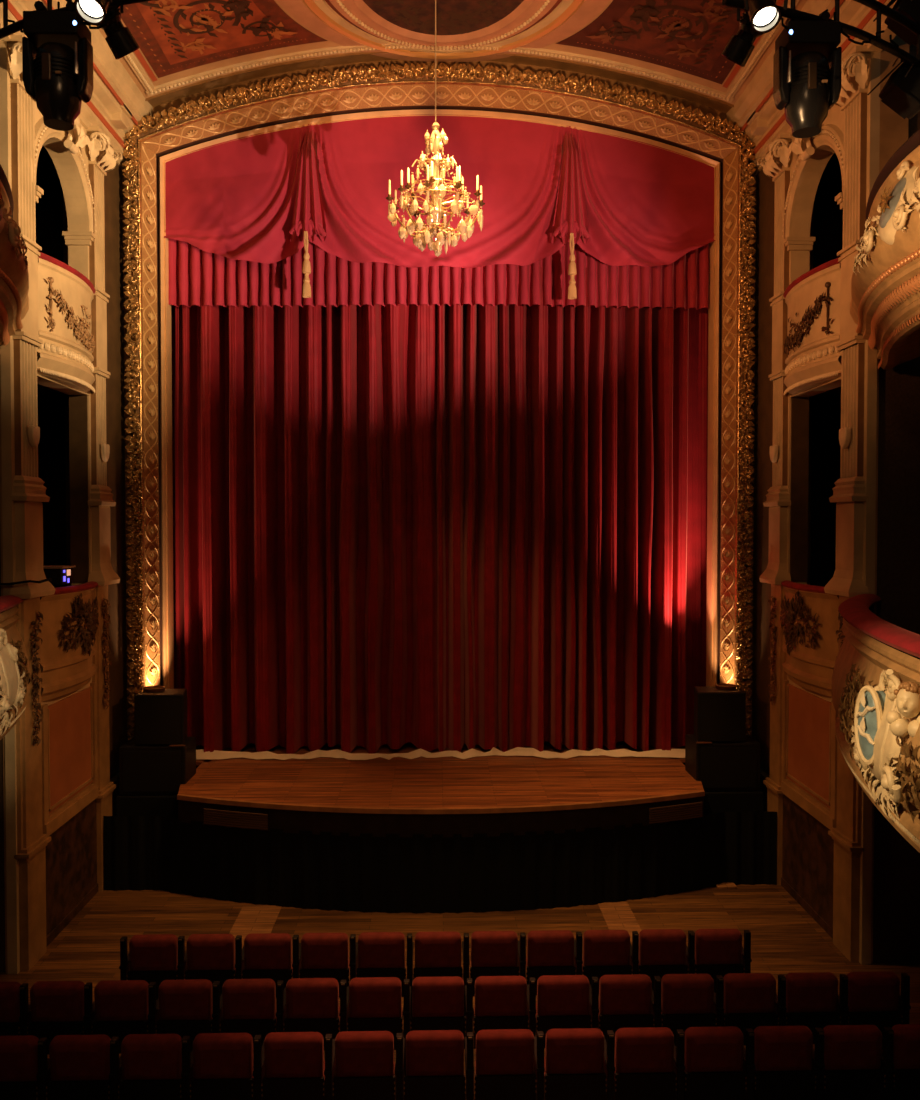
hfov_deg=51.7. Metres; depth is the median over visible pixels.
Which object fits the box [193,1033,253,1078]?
cushion
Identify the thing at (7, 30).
lighting truss
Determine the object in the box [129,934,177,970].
cushion
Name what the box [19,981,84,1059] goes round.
seat
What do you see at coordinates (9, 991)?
seat
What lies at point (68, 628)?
parapet
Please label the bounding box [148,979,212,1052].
seat
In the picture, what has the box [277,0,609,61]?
ceiling medallion
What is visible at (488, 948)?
cushion
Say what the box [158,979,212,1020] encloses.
cushion
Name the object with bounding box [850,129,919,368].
balcony
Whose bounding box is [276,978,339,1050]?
seat
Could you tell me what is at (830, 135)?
arch
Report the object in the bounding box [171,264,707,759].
stage curtain
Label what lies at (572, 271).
tassel
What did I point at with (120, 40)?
lamp
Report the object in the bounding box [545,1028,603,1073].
cushion
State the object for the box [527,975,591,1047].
seat
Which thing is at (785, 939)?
floor
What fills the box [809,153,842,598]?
wall
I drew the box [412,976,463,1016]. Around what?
cushion
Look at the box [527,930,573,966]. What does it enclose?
cushion
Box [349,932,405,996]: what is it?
seat
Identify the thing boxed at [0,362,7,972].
trim
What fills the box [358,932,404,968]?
cushion
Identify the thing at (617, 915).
strip
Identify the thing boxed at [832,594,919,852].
balcony
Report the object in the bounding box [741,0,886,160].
trim
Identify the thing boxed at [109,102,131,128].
cornice block
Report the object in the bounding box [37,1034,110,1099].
seat
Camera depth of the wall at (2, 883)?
9.81 m
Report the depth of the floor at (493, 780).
12.60 m
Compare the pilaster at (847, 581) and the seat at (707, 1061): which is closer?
the seat at (707, 1061)
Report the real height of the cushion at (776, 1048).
0.325 m
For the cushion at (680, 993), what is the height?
0.325 m
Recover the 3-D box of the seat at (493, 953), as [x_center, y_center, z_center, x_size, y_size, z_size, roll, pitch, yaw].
[0.284,3.958,8.928,0.521,0.875,0.500,0,1,-1]
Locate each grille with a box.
[123,751,180,791]
[204,808,267,829]
[649,802,701,823]
[700,695,743,740]
[701,747,756,787]
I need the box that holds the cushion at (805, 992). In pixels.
[785,972,837,1012]
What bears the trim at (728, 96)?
attached to the ceiling
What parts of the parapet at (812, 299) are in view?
velvet rail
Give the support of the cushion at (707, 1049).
on the seat at (707, 1061)
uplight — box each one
[143,685,165,691]
[715,683,737,689]
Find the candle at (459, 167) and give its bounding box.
[458,166,460,180]
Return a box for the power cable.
[0,578,51,584]
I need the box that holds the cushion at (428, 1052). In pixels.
[406,1030,463,1075]
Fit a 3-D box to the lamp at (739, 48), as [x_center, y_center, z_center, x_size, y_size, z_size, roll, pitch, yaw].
[1.924,-3.511,6.344,0.196,0.509,0.370,-1,2,-43]
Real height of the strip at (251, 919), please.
0.007 m
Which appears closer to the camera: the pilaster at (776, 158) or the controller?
the controller
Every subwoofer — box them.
[119,737,195,795]
[685,734,760,791]
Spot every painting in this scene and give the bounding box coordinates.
[118,0,327,77]
[363,0,523,34]
[556,0,744,83]
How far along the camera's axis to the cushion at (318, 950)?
8.66 m
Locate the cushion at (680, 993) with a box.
[661,974,713,1013]
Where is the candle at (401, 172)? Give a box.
[400,170,402,184]
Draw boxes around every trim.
[0,0,152,169]
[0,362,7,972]
[8,0,137,148]
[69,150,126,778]
[124,0,799,101]
[726,0,896,174]
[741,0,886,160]
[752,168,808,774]
[871,35,908,962]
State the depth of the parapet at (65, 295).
10.70 m
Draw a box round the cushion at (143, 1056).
[121,1034,181,1079]
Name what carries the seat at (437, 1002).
on the floor at (785, 939)
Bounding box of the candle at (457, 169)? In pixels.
[456,167,458,181]
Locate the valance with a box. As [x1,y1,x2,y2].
[164,114,714,267]
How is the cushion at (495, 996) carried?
on the seat at (500, 1001)
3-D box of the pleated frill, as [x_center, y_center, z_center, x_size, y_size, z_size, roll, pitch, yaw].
[-0.265,-3.998,13.713,8.111,0.990,0.144,0,1,-1]
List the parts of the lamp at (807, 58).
yoke arm, handle, bronze plate, yoke arm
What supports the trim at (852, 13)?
attached to the wall at (799, 261)
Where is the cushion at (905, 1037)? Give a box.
[892,1024,919,1068]
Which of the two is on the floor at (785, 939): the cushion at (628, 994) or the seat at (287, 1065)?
the seat at (287, 1065)
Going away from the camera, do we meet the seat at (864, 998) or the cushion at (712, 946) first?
the seat at (864, 998)
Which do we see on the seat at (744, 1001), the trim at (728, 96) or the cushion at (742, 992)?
the cushion at (742, 992)
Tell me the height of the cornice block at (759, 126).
0.220 m
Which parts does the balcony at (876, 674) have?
moulding, handrail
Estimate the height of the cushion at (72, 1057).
0.325 m
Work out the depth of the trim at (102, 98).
11.73 m
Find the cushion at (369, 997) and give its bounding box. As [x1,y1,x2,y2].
[349,977,401,1017]
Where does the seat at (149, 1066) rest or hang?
on the floor at (785, 939)
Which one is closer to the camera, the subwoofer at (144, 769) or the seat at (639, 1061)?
the seat at (639, 1061)
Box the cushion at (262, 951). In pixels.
[244,933,291,969]
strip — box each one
[229,905,280,947]
[598,902,641,943]
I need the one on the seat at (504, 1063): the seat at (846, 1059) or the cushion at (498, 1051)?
the cushion at (498, 1051)
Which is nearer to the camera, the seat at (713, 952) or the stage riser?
the seat at (713, 952)
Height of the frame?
9.723 m
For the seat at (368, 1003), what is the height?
0.875 m
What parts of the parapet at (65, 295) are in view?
velvet rail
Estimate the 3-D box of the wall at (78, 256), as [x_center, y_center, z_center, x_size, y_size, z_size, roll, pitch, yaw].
[-4.729,-0.968,11.469,0.240,10.600,3.600,0,1,-1]
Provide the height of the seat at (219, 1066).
0.875 m
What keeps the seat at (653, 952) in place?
on the floor at (785, 939)
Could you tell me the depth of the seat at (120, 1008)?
7.75 m
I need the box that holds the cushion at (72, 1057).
[49,1034,110,1080]
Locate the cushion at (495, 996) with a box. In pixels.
[475,976,526,1016]
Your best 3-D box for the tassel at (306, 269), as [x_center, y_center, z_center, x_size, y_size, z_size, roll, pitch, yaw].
[-2.116,-3.943,13.101,0.124,0.902,0.124,0,1,-1]
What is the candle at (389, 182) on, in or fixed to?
on the chandelier at (435, 211)
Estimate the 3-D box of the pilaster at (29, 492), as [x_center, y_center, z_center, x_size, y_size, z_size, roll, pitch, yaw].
[-4.440,-0.411,9.973,0.306,9.560,0.776,0,1,-1]
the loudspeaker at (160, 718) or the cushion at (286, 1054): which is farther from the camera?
the loudspeaker at (160, 718)
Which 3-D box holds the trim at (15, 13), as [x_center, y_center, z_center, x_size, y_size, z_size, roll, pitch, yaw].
[-4.326,-5.478,7.907,0.200,0.350,10.280,0,1,-1]
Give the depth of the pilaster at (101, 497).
12.01 m
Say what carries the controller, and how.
on the parapet at (68, 628)
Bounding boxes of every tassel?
[302,231,310,297]
[568,233,576,299]
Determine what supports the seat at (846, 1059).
on the floor at (785, 939)
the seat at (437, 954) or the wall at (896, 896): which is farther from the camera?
the wall at (896, 896)
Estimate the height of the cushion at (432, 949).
0.325 m
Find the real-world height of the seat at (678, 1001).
0.875 m
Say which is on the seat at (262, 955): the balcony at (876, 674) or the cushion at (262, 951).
the cushion at (262, 951)
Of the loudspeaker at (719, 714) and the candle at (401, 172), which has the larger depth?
the loudspeaker at (719, 714)
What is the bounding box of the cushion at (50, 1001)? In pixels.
[30,981,84,1021]
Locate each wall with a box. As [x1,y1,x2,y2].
[0,40,118,973]
[0,540,5,971]
[35,146,68,599]
[63,60,813,740]
[760,51,879,963]
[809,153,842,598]
[873,44,919,962]
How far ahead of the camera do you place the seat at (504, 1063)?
7.00 m
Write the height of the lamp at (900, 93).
0.442 m
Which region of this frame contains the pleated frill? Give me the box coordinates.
[168,238,708,309]
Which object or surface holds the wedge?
on the floor at (785, 939)
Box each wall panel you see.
[41,683,97,836]
[781,680,836,830]
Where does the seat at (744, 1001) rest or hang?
on the floor at (785, 939)
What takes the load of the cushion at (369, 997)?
on the seat at (368, 1003)
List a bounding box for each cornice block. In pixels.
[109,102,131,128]
[747,109,768,134]
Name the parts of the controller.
lid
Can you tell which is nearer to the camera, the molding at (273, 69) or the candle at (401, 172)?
the candle at (401, 172)
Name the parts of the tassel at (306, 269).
cord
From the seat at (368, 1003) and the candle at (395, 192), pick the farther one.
the candle at (395, 192)
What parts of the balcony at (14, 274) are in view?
handrail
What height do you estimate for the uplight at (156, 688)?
0.055 m
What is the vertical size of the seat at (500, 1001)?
0.875 m
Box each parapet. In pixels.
[37,251,95,393]
[40,581,98,701]
[780,580,838,697]
[783,257,841,394]
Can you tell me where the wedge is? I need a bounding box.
[716,882,736,888]
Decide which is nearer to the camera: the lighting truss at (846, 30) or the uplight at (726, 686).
the lighting truss at (846, 30)
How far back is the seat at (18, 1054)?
6.91 m
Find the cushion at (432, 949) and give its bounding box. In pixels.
[415,931,460,967]
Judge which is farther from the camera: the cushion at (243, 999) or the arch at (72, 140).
the arch at (72, 140)
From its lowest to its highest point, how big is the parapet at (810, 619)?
1.335 m
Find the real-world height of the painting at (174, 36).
0.574 m
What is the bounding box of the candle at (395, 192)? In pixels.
[394,190,396,203]
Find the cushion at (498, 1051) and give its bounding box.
[476,1029,533,1074]
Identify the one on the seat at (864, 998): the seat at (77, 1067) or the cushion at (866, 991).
the cushion at (866, 991)
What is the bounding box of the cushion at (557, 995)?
[537,975,588,1015]
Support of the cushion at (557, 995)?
on the seat at (562, 1000)
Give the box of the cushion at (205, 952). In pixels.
[187,934,234,970]
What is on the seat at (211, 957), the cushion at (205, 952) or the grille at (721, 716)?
the cushion at (205, 952)
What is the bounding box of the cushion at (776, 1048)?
[754,1025,812,1070]
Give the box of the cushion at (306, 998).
[286,978,338,1018]
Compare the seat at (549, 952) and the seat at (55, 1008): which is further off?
the seat at (549, 952)
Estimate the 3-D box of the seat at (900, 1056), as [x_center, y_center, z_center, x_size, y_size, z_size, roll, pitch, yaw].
[3.449,3.997,7.285,0.580,0.875,0.500,0,1,-1]
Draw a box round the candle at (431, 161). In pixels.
[431,161,432,175]
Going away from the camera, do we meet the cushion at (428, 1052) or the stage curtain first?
the cushion at (428, 1052)
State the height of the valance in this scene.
2.248 m
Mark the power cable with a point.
(47, 579)
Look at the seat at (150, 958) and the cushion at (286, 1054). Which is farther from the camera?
the seat at (150, 958)
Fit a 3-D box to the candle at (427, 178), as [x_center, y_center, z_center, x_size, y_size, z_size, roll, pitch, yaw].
[-0.344,-4.027,10.157,0.026,0.180,0.026,-1,2,-24]
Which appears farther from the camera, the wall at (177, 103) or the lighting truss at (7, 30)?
the wall at (177, 103)
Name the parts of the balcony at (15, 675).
handrail, moulding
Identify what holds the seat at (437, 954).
on the floor at (785, 939)
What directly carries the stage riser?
on the floor at (785, 939)
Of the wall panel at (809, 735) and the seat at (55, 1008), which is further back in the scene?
the wall panel at (809, 735)
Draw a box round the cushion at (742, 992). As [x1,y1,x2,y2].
[723,973,775,1012]
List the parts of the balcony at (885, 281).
handrail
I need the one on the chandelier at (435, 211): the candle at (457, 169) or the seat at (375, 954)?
the candle at (457, 169)
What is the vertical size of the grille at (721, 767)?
0.530 m
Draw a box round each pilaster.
[4,35,54,970]
[86,126,122,890]
[757,133,792,884]
[824,45,872,961]
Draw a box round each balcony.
[0,164,28,345]
[0,595,30,739]
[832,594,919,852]
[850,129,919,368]
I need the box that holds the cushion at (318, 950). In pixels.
[301,933,348,968]
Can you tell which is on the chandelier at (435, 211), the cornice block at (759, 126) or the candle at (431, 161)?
the candle at (431, 161)
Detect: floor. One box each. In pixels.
[0,884,919,1099]
[178,741,703,807]
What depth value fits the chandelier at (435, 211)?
10.58 m
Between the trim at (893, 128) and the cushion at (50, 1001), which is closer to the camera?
the cushion at (50, 1001)
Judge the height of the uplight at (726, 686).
0.055 m
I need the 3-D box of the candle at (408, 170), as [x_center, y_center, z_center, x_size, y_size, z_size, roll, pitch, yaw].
[-0.573,-4.150,10.533,0.026,0.180,0.026,-1,2,-24]
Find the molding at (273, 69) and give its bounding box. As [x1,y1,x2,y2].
[145,51,733,112]
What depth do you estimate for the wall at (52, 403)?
13.13 m
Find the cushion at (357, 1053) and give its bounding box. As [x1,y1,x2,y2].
[335,1031,393,1076]
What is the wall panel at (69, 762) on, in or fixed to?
attached to the wall at (78, 256)
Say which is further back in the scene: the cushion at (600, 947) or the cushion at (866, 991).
the cushion at (600, 947)
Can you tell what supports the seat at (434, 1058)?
on the floor at (785, 939)
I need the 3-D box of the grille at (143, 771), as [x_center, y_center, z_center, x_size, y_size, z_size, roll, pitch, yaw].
[-4.019,2.886,12.392,0.740,0.530,0.015,0,1,-1]
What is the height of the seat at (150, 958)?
0.875 m
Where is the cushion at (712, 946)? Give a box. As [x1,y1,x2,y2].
[695,929,741,964]
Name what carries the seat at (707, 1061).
on the floor at (785, 939)
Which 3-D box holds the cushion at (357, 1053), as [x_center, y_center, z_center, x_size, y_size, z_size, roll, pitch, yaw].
[-0.706,3.729,7.008,0.430,0.325,0.138,0,1,-1]
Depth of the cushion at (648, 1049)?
7.01 m
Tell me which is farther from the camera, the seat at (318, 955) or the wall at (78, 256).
the wall at (78, 256)
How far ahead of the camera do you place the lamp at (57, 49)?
6.03 m
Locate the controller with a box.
[43,565,75,584]
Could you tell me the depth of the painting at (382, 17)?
11.93 m
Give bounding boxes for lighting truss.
[0,0,153,38]
[722,0,919,67]
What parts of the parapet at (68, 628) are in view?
velvet rail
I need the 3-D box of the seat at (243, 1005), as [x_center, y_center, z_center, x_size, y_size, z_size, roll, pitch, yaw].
[-1.774,3.980,7.998,0.521,0.875,0.500,0,1,-1]
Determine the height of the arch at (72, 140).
1.300 m
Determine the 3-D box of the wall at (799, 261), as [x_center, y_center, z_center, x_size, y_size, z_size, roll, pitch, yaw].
[4.308,-0.973,11.688,0.240,10.600,3.600,0,1,-1]
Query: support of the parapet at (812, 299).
attached to the wall at (799, 261)
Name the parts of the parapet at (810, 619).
velvet rail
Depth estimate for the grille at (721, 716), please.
12.56 m
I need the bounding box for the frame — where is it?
[122,63,756,739]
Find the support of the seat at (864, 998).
on the floor at (785, 939)
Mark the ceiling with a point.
(325, 44)
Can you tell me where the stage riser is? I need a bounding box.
[103,790,776,913]
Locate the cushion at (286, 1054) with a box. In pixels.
[264,1032,323,1077]
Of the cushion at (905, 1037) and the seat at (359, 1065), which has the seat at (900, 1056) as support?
the cushion at (905, 1037)
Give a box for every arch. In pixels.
[32,117,96,245]
[782,124,846,250]
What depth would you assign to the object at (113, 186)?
12.68 m
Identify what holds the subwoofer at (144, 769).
on the block
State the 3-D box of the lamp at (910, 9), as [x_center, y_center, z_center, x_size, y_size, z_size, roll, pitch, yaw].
[3.268,-3.935,6.880,0.435,0.442,0.276,0,1,-1]
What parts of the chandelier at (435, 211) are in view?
arm, arm, arm, arm, wire frame, central stem, arm, arm, arm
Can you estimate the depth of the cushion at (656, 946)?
8.74 m
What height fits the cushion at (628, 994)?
0.325 m
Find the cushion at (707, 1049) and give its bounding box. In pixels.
[685,1026,743,1071]
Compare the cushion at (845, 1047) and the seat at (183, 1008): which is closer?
the cushion at (845, 1047)
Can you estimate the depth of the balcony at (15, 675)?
8.84 m
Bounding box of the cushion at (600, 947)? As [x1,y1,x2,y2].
[583,930,629,965]
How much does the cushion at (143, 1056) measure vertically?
0.325 m
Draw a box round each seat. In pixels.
[0,981,20,1035]
[0,1035,38,1099]
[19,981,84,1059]
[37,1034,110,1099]
[83,980,148,1053]
[109,1034,181,1099]
[119,934,177,999]
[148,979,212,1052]
[177,934,235,995]
[181,1033,253,1099]
[212,979,276,1043]
[235,933,292,989]
[253,1032,324,1099]
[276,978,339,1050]
[292,933,349,997]
[324,1031,394,1099]
[339,977,402,1049]
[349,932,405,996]
[395,1030,465,1099]
[403,976,465,1074]
[406,931,462,1030]
[462,931,519,1030]
[464,1029,536,1099]
[465,976,528,1072]
[518,930,575,995]
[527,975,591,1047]
[534,1028,606,1099]
[574,930,632,986]
[589,974,653,1041]
[603,1027,676,1099]
[630,929,688,990]
[651,974,716,1045]
[673,1026,746,1099]
[685,929,751,992]
[713,973,778,1044]
[742,1025,815,1099]
[775,972,840,1043]
[812,1025,885,1099]
[837,971,910,1049]
[881,1024,919,1099]
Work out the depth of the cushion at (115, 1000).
7.75 m
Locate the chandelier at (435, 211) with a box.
[386,0,484,256]
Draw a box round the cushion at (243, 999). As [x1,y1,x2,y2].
[222,979,275,1019]
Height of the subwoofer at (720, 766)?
0.665 m
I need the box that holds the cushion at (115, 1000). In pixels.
[94,980,148,1020]
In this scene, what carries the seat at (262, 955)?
on the floor at (785, 939)
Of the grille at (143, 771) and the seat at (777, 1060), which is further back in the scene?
the grille at (143, 771)
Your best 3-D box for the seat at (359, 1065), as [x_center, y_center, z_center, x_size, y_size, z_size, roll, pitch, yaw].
[-0.739,4.000,7.183,0.521,0.875,0.500,0,1,-1]
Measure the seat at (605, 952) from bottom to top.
0.875 m
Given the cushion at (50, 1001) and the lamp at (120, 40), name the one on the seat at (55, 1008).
the cushion at (50, 1001)
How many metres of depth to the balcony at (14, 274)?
8.07 m
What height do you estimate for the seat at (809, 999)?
0.875 m
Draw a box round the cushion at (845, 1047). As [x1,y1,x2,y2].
[823,1025,882,1069]
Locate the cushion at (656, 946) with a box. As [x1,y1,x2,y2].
[639,929,685,964]
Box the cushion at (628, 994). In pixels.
[599,974,651,1014]
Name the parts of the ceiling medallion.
moulding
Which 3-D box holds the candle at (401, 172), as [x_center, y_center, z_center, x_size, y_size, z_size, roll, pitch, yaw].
[-0.633,-4.031,10.298,0.026,0.180,0.026,-1,2,-24]
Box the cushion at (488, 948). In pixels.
[471,931,517,966]
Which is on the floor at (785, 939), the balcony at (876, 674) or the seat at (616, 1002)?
the seat at (616, 1002)
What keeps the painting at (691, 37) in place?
attached to the ceiling
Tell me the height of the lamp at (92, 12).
0.329 m
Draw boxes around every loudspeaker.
[134,689,186,745]
[694,686,745,741]
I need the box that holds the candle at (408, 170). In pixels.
[407,168,409,182]
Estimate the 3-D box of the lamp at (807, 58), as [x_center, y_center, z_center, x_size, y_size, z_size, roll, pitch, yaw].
[2.277,-3.124,6.225,0.410,0.765,0.303,0,1,-1]
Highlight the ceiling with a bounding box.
[96,0,806,104]
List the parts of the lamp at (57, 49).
yoke arm, bronze plate, handle, yoke arm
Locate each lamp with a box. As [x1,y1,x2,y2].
[22,0,92,130]
[68,0,111,25]
[98,5,139,59]
[721,8,762,66]
[744,0,787,33]
[773,11,841,137]
[867,57,919,118]
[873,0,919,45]
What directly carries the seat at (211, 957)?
on the floor at (785, 939)
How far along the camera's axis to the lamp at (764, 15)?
5.68 m
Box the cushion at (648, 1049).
[614,1027,673,1072]
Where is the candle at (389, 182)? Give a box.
[388,179,390,193]
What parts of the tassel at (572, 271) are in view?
cord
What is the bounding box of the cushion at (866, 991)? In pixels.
[847,971,899,1011]
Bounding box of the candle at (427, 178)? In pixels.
[426,165,428,179]
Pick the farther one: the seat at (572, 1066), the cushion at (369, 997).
the cushion at (369, 997)

